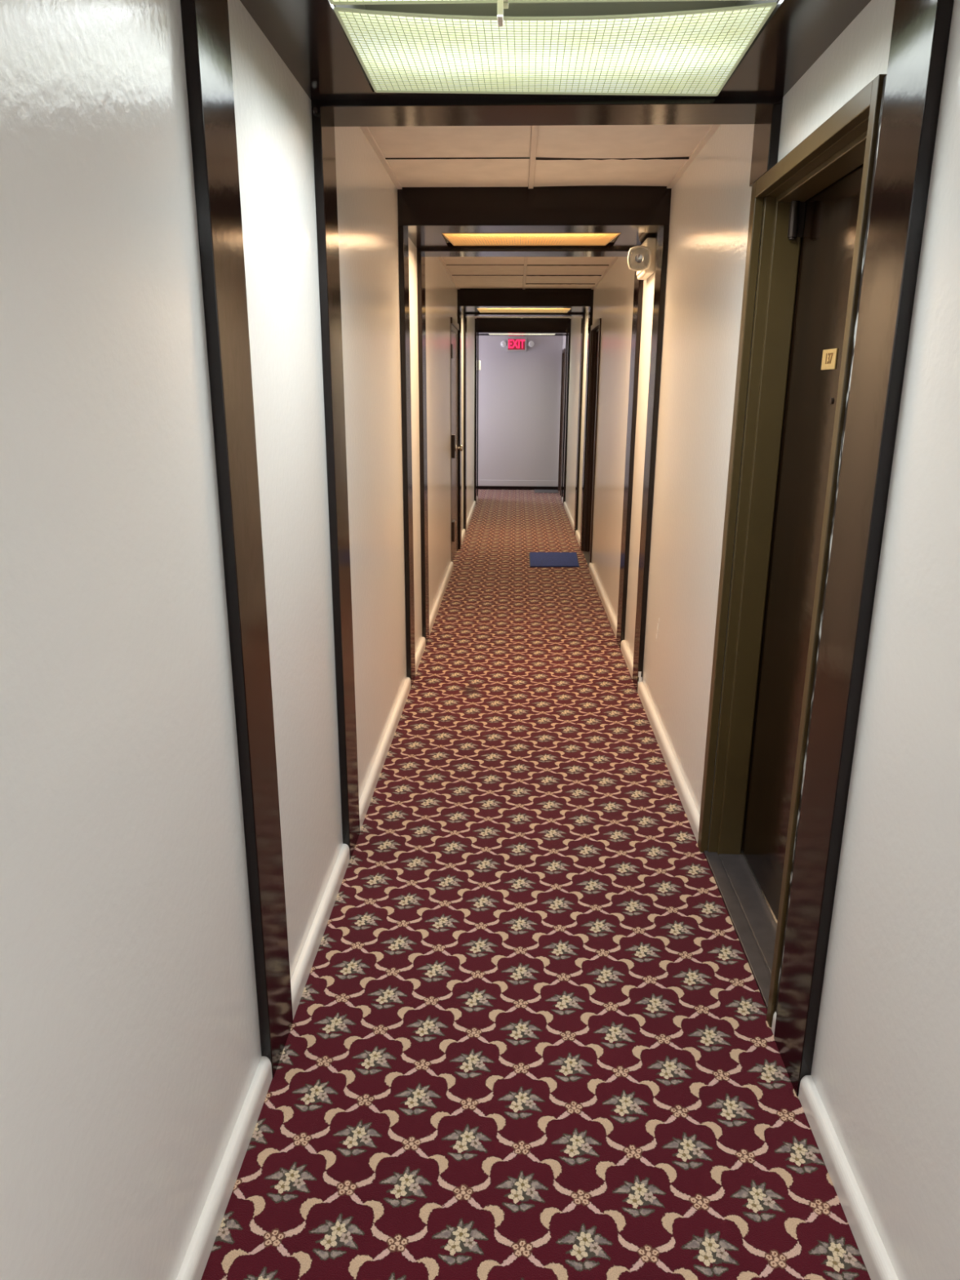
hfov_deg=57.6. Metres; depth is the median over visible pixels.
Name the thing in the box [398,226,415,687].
post
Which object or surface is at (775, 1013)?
baseboard
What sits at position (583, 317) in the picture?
post
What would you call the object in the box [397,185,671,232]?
beam
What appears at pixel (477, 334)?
ceiling
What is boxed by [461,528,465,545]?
baseboard
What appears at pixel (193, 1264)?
baseboard
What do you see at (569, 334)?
post
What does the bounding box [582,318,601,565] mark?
door
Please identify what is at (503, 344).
lamp
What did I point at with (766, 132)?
post
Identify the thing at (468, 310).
ceiling
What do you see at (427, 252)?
beam
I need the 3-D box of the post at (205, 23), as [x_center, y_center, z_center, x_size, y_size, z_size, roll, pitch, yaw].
[-0.485,-0.098,1.817,0.025,2.279,0.188,1,16,2]
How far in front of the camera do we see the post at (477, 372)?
12.33 m
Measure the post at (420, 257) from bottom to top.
2.279 m
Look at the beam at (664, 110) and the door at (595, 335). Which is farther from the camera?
the door at (595, 335)
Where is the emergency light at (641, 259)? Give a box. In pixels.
[627,237,657,279]
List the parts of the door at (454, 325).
plate, plate, lock plate, frame, knob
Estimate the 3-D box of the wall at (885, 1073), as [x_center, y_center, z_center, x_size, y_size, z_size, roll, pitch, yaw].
[0.992,-1.255,5.345,0.162,2.670,17.440,1,16,2]
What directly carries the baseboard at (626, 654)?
attached to the wall at (885, 1073)
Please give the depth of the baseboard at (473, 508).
10.93 m
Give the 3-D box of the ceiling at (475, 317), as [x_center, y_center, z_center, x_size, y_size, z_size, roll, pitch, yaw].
[0.513,-3.889,10.284,1.257,0.034,2.339,1,16,2]
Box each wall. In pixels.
[0,0,475,1279]
[478,335,563,480]
[560,0,959,1279]
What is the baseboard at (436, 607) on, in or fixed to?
attached to the wall at (131, 1048)
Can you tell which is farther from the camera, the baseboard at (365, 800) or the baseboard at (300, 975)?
the baseboard at (365, 800)
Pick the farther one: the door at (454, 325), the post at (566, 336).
the post at (566, 336)
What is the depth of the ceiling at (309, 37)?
2.00 m
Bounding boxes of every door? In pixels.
[449,316,462,561]
[557,348,565,495]
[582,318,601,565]
[697,74,886,1026]
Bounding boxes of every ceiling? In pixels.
[240,0,871,100]
[360,124,720,189]
[408,232,657,248]
[438,257,618,289]
[461,307,588,313]
[473,315,572,318]
[477,333,568,334]
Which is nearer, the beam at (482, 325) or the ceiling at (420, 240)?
the ceiling at (420, 240)
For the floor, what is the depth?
2.21 m
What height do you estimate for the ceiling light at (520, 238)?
0.161 m
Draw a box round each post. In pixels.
[180,0,293,1077]
[311,106,359,859]
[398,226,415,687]
[417,251,429,644]
[457,306,461,549]
[463,315,466,533]
[474,332,477,504]
[476,335,479,499]
[560,335,568,500]
[562,333,570,504]
[573,315,585,535]
[579,306,593,551]
[616,271,644,648]
[632,225,669,692]
[749,103,782,186]
[773,0,954,1096]
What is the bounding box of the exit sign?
[500,337,534,351]
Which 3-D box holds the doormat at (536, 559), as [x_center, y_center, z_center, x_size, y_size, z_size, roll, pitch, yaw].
[0.700,-0.760,8.244,0.473,0.013,0.734,1,16,2]
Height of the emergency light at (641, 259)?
0.167 m
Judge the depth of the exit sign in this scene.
13.35 m
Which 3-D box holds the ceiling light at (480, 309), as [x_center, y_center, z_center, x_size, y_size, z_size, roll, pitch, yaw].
[0.434,-3.346,8.657,0.924,0.154,0.545,1,16,2]
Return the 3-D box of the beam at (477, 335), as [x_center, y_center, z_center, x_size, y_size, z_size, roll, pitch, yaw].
[0.586,-4.375,12.029,1.257,0.351,0.185,1,16,2]
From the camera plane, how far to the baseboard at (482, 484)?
13.97 m
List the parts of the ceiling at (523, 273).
panel, panel, panel, panel, panel, panel, panel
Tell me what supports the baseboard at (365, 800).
attached to the wall at (131, 1048)
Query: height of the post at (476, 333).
2.259 m
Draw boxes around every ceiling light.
[328,0,778,96]
[442,232,620,245]
[476,307,570,312]
[488,333,555,334]
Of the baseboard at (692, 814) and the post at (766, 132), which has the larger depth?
the baseboard at (692, 814)
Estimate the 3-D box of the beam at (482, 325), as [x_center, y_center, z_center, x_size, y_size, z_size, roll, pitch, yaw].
[0.564,-4.223,11.503,1.257,0.351,0.191,1,16,2]
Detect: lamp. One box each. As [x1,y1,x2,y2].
[500,341,506,346]
[526,341,534,346]
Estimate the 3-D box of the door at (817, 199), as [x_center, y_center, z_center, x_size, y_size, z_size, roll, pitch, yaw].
[0.844,-0.157,2.340,0.176,2.118,0.955,1,16,2]
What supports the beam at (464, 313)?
attached to the ceiling slab
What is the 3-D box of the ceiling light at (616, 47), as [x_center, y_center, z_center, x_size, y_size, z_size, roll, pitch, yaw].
[0.160,-1.401,1.949,0.911,0.189,0.735,1,16,2]
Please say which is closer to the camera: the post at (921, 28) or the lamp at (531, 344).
the post at (921, 28)
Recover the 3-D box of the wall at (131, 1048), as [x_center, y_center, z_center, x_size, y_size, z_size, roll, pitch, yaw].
[-0.450,-1.093,4.755,0.160,2.670,16.100,1,16,2]
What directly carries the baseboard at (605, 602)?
attached to the wall at (885, 1073)
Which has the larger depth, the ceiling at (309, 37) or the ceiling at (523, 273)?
the ceiling at (523, 273)
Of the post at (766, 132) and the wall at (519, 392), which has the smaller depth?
the post at (766, 132)
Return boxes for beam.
[311,96,783,126]
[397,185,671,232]
[417,242,630,257]
[457,288,593,308]
[463,312,585,316]
[475,317,571,333]
[477,334,568,336]
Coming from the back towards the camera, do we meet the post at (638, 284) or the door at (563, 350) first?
the door at (563, 350)
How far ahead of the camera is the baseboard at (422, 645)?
5.18 m
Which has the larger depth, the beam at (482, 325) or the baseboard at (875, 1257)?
the beam at (482, 325)
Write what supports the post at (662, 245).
attached to the wall at (885, 1073)
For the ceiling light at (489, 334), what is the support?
attached to the ceiling at (477, 334)
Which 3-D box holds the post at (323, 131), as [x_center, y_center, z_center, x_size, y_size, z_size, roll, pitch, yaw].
[-0.445,-0.366,2.752,0.025,2.279,0.213,1,16,2]
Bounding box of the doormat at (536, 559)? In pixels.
[528,551,579,567]
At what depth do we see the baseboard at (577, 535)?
9.28 m
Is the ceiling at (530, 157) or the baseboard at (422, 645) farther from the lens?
the baseboard at (422, 645)
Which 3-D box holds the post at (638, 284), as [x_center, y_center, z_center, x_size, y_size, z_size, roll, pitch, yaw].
[0.891,-1.064,5.206,0.026,2.279,0.208,1,16,2]
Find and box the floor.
[200,488,871,1279]
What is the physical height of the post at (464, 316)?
2.286 m
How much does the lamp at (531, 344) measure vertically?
0.090 m
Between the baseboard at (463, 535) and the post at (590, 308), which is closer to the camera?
the post at (590, 308)
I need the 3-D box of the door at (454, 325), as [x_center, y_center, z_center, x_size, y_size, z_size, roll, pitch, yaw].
[-0.228,-1.797,8.012,0.176,2.125,0.898,1,16,2]
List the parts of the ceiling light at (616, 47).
diffuser panel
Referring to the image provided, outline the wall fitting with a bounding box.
[478,360,480,370]
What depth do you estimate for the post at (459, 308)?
8.44 m
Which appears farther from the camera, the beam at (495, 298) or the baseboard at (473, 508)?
the baseboard at (473, 508)
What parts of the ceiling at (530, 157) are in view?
panel, panel, panel, panel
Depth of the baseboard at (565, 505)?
10.88 m
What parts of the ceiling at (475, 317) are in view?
panel, panel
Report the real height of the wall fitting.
0.130 m
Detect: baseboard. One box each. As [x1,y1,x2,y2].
[175,1056,272,1279]
[290,844,350,1018]
[359,676,411,830]
[414,636,426,674]
[429,561,453,635]
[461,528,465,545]
[466,500,475,528]
[478,480,558,489]
[563,502,573,531]
[575,529,580,545]
[588,562,617,637]
[620,640,633,679]
[637,681,699,843]
[771,1012,776,1034]
[798,1075,898,1279]

